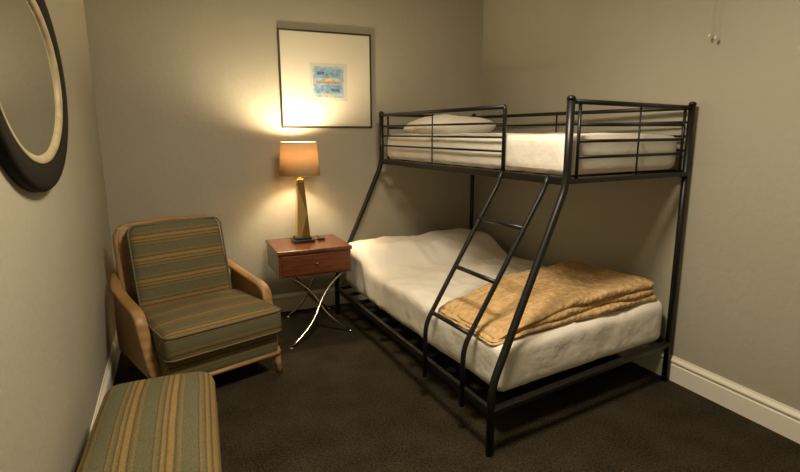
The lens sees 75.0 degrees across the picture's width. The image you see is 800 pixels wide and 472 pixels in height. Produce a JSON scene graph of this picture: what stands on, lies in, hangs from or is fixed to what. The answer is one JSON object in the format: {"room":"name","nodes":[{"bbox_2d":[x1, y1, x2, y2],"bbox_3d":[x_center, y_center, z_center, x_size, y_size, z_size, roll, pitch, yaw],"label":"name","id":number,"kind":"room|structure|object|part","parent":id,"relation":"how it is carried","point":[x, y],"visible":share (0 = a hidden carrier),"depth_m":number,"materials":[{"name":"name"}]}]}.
{"room":"bedroom","nodes":[
{"label":"bedroom","id":0,"kind":"room"},
{"bbox_2d":[0,0,115,471],"bbox_3d":[-1.140,-0.202,1.408,0.100,2.750,4.750,-5,12,-23],"label":"wall","id":1,"kind":"structure","parent":0,"point":[58,324],"depth_m":1.97,"materials":[{"name":"paint"}]},
{"bbox_2d":[0,0,67,191],"bbox_3d":[-1.243,-0.546,1.750,0.033,0.790,1.200,-5,12,-23],"label":"wall mirror","id":2,"kind":"object","parent":1,"relation":"attached to","point":[33,96],"visible":1,"depth_m":1.74,"materials":[{"name":"black wood"}]},
{"bbox_2d":[0,0,57,155],"bbox_3d":[-1.246,-0.545,1.749,0.001,0.550,0.960,-5,12,-23],"label":"mirror glass","id":3,"kind":"object","parent":2,"relation":"attached to","point":[28,92],"depth_m":1.72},
{"bbox_2d":[87,330,120,440],"bbox_3d":[-1.079,1.067,1.687,0.019,0.150,4.750,-5,12,-23],"label":"baseboard","id":4,"kind":"structure","parent":1,"relation":"attached to","point":[112,364],"depth_m":2.99,"materials":[{"name":"beige paint"}]},
{"bbox_2d":[83,0,483,294],"bbox_3d":[-0.679,-0.764,4.204,3.240,2.750,0.100,-5,12,-23],"label":"wall","id":5,"kind":"structure","parent":0,"point":[187,92],"depth_m":3.96,"materials":[{"name":"paint"}]},
{"bbox_2d":[272,287,367,311],"bbox_3d":[-0.648,0.521,4.405,3.040,0.150,0.019,-5,12,-23],"label":"baseboard","id":6,"kind":"structure","parent":5,"relation":"attached to","point":[286,302],"depth_m":4.35,"materials":[{"name":"beige paint"}]},
{"bbox_2d":[277,28,371,127],"bbox_3d":[-0.574,-1.222,4.094,0.742,0.730,0.016,-5,12,-23],"label":"framed picture","id":7,"kind":"object","parent":5,"relation":"attached to","point":[325,76],"visible":1,"depth_m":4.08,"materials":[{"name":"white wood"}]},
{"bbox_3d":[-0.907,-1.191,3.951,0.013,0.730,0.016,-5,12,-23],"label":"frame","id":8,"kind":"part","parent":7,"relation":"part of","materials":[{"name":"brown wood"}]},
{"bbox_3d":[-0.575,-1.573,4.024,0.742,0.013,0.016,-5,12,-23],"label":"frame","id":9,"kind":"part","parent":7,"relation":"part of","materials":[{"name":"brown wood"}]},
{"bbox_3d":[-0.572,-0.870,4.165,0.742,0.013,0.016,-5,12,-23],"label":"frame","id":10,"kind":"part","parent":7,"relation":"part of","materials":[{"name":"brown wood"}]},
{"bbox_3d":[-0.240,-1.252,4.238,0.013,0.730,0.016,-5,12,-23],"label":"frame","id":11,"kind":"part","parent":7,"relation":"part of","materials":[{"name":"brown wood"}]},
{"bbox_2d":[114,302,799,471],"bbox_3d":[0.304,1.064,2.306,3.240,0.100,4.950,-5,12,-23],"label":"floor","id":12,"kind":"structure","parent":0,"point":[342,400],"depth_m":2.67,"materials":[{"name":"carpet"}]},
{"bbox_2d":[76,371,221,471],"bbox_3d":[-0.920,0.860,1.978,0.452,0.441,0.832,-5,12,-20],"label":"ottoman","id":13,"kind":"object","parent":12,"relation":"on","point":[170,423],"visible":1,"depth_m":1.84,"materials":[{"name":"fabric"}]},
{"bbox_2d":[110,215,282,378],"bbox_3d":[-1.235,0.386,3.160,0.808,0.921,0.852,-11,15,-42],"label":"armchair","id":14,"kind":"object","parent":12,"relation":"on","point":[179,307],"visible":0.98,"depth_m":3.08,"materials":[{"name":"fabric"}]},
{"bbox_3d":[-1.449,0.228,3.364,0.600,0.640,0.015,-11,2,-42],"label":"woven panel","id":15,"kind":"part","parent":14,"relation":"part of","materials":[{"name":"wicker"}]},
{"bbox_3d":[-1.668,0.732,3.243,0.048,0.215,0.117,-11,15,-42],"label":"leg","id":16,"kind":"part","parent":14,"relation":"part of","materials":[{"name":"wood"}]},
{"bbox_3d":[-1.533,0.535,2.968,0.018,0.395,0.570,-11,15,-42],"label":"panel","id":17,"kind":"part","parent":14,"relation":"part of","materials":[{"name":"wood"}]},
{"bbox_3d":[-1.521,0.506,2.976,0.111,0.478,0.699,-11,15,-42],"label":"arm","id":18,"kind":"part","parent":14,"relation":"part of","materials":[{"name":"wood"}]},
{"bbox_3d":[-1.450,0.260,3.372,0.667,0.778,0.051,-11,2,-42],"label":"frame","id":19,"kind":"part","parent":14,"relation":"part of","materials":[{"name":"wood"}]},
{"bbox_2d":[125,218,229,308],"bbox_3d":[-1.392,0.170,3.289,0.583,0.542,0.200,-11,2,-42],"label":"cushion","id":20,"kind":"object","parent":14,"relation":"on","point":[168,260],"depth_m":3.19,"materials":[{"name":"fabric"}]},
{"bbox_2d":[142,289,280,360],"bbox_3d":[-1.150,0.504,3.101,0.680,0.222,0.610,-11,15,-42],"label":"seat cushion","id":21,"kind":"object","parent":14,"relation":"on","point":[199,324],"depth_m":2.94,"materials":[{"name":"fabric"}]},
{"bbox_3d":[-1.188,0.636,3.167,0.660,0.145,0.620,-11,15,-42],"label":"seat","id":22,"kind":"part","parent":14,"relation":"part of","materials":[{"name":"fabric"}]},
{"bbox_3d":[-0.981,0.755,2.955,0.670,0.028,0.027,-11,15,-42],"label":"rail","id":23,"kind":"part","parent":14,"relation":"part of","materials":[{"name":"wood"}]},
{"bbox_3d":[-0.994,0.435,3.456,0.018,0.395,0.570,-11,15,-42],"label":"panel","id":24,"kind":"part","parent":14,"relation":"part of","materials":[{"name":"wood"}]},
{"bbox_3d":[-1.009,0.411,3.439,0.111,0.478,0.699,-11,15,-42],"label":"arm","id":25,"kind":"part","parent":14,"relation":"part of","materials":[{"name":"wood"}]},
{"bbox_3d":[-0.755,0.758,3.194,0.052,0.168,0.071,-11,15,-42],"label":"leg","id":26,"kind":"part","parent":14,"relation":"part of","materials":[{"name":"wood"}]},
{"bbox_2d":[265,234,352,349],"bbox_3d":[-0.651,0.379,3.892,0.545,0.630,0.722,-5,12,-23],"label":"side table","id":27,"kind":"object","parent":12,"relation":"on","point":[287,259],"visible":0.98,"depth_m":3.77,"materials":[{"name":"brown wood"}]},
{"bbox_2d":[279,141,324,243],"bbox_3d":[-0.741,-0.329,3.916,0.323,0.747,0.324,-5,12,-23],"label":"table lamp","id":28,"kind":"object","parent":27,"relation":"on","point":[297,159],"visible":1,"depth_m":3.78,"materials":[{"name":"gold"}]},
{"bbox_3d":[-0.746,-0.571,3.855,0.300,0.245,0.300,-5,12,-23],"label":"lamp shade","id":29,"kind":"part","parent":28,"relation":"part of","materials":[{"name":"fabric"}]},
{"bbox_3d":[-0.726,0.413,4.182,0.372,0.445,0.018,-5,12,-23],"label":"leg","id":30,"kind":"part","parent":27,"relation":"part of","materials":[{"name":"silver metal"}]},
{"bbox_3d":[-0.774,0.409,4.204,0.423,0.445,0.023,-7,13,-29],"label":"leg","id":31,"kind":"part","parent":27,"relation":"part of","materials":[{"name":"silver metal"}]},
{"bbox_3d":[-0.604,0.198,3.745,0.485,0.142,0.016,-5,12,-23],"label":"drawer","id":32,"kind":"part","parent":27,"relation":"part of","materials":[{"name":"brown wood"}]},
{"bbox_3d":[-0.577,0.506,3.716,0.482,0.446,0.287,-5,12,-23],"label":"leg","id":33,"kind":"part","parent":27,"relation":"part of","materials":[{"name":"silver metal"}]},
{"bbox_3d":[-0.588,0.488,3.802,0.453,0.446,0.033,-1,11,-3],"label":"leg","id":34,"kind":"part","parent":27,"relation":"part of","materials":[{"name":"silver metal"}]},
{"bbox_2d":[335,95,696,456],"bbox_3d":[0.520,-0.035,3.441,1.415,1.607,2.160,-6,13,-27],"label":"bunk bed","id":35,"kind":"object","parent":12,"relation":"on","point":[409,278],"visible":0.87,"depth_m":2.83,"materials":[{"name":"black metal"}]},
{"bbox_3d":[-0.050,0.604,3.263,0.026,0.040,2.101,-6,13,-25],"label":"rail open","id":36,"kind":"part","parent":35,"relation":"part of","materials":[{"name":"black metal"}]},
{"bbox_2d":[404,114,495,133],"bbox_3d":[0.394,-0.858,4.107,0.700,0.180,0.440,-6,8,-27],"label":"pillow","id":37,"kind":"object","parent":35,"relation":"on","point":[444,118],"depth_m":3.91,"materials":[{"name":"white fabric"}]},
{"bbox_3d":[0.346,0.202,2.842,0.508,1.100,0.024,-6,13,-27],"label":"ladder rail","id":38,"kind":"part","parent":35,"relation":"part of","materials":[{"name":"black metal"}]},
{"bbox_3d":[0.317,-0.427,3.312,0.024,0.040,2.000,-6,13,-27],"label":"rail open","id":39,"kind":"part","parent":35,"relation":"part of","materials":[{"name":"black metal"}]},
{"bbox_2d":[346,228,662,391],"bbox_3d":[0.544,0.321,3.542,1.262,0.390,2.037,-6,13,-27],"label":"bedding","id":40,"kind":"object","parent":35,"relation":"on","point":[404,276],"depth_m":3.00,"materials":[{"name":"white fabric"}]},
{"bbox_3d":[0.511,0.263,2.534,0.508,1.100,0.024,-6,13,-27],"label":"ladder rail","id":41,"kind":"part","parent":35,"relation":"part of","materials":[{"name":"black metal"}]},
{"bbox_2d":[438,260,655,345],"bbox_3d":[0.811,0.327,2.952,1.197,0.150,0.678,-6,13,-27],"label":"quilt","id":42,"kind":"object","parent":35,"relation":"on","point":[572,290],"visible":0.94,"depth_m":2.78,"materials":[{"name":"yellow fabric"}]},
{"bbox_2d":[478,0,799,410],"bbox_3d":[1.734,-0.464,2.644,0.100,2.750,4.750,-5,12,-23],"label":"wall","id":43,"kind":"structure","parent":0,"point":[737,315],"depth_m":2.87,"materials":[{"name":"paint"}]},
{"bbox_2d":[616,344,799,443],"bbox_3d":[1.686,0.816,2.876,0.019,0.150,4.750,-5,12,-23],"label":"baseboard","id":44,"kind":"structure","parent":43,"relation":"attached to","point":[782,419],"depth_m":2.75,"materials":[{"name":"beige paint"}]},
{"bbox_3d":[0.291,-1.730,1.746,3.240,0.100,4.950,-5,12,-23],"label":"ceiling","id":45,"kind":"structure","parent":0,"visible":0},
{"bbox_2d":[708,0,719,39],"bbox_3d":[1.584,-1.412,2.564,0.016,0.858,0.051,-5,12,-23],"label":"pull cords","id":46,"kind":"object","parent":45,"relation":"hanging from","point":[709,35],"visible":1,"depth_m":2.63,"materials":[{"name":"beige plastic"}]}
]}

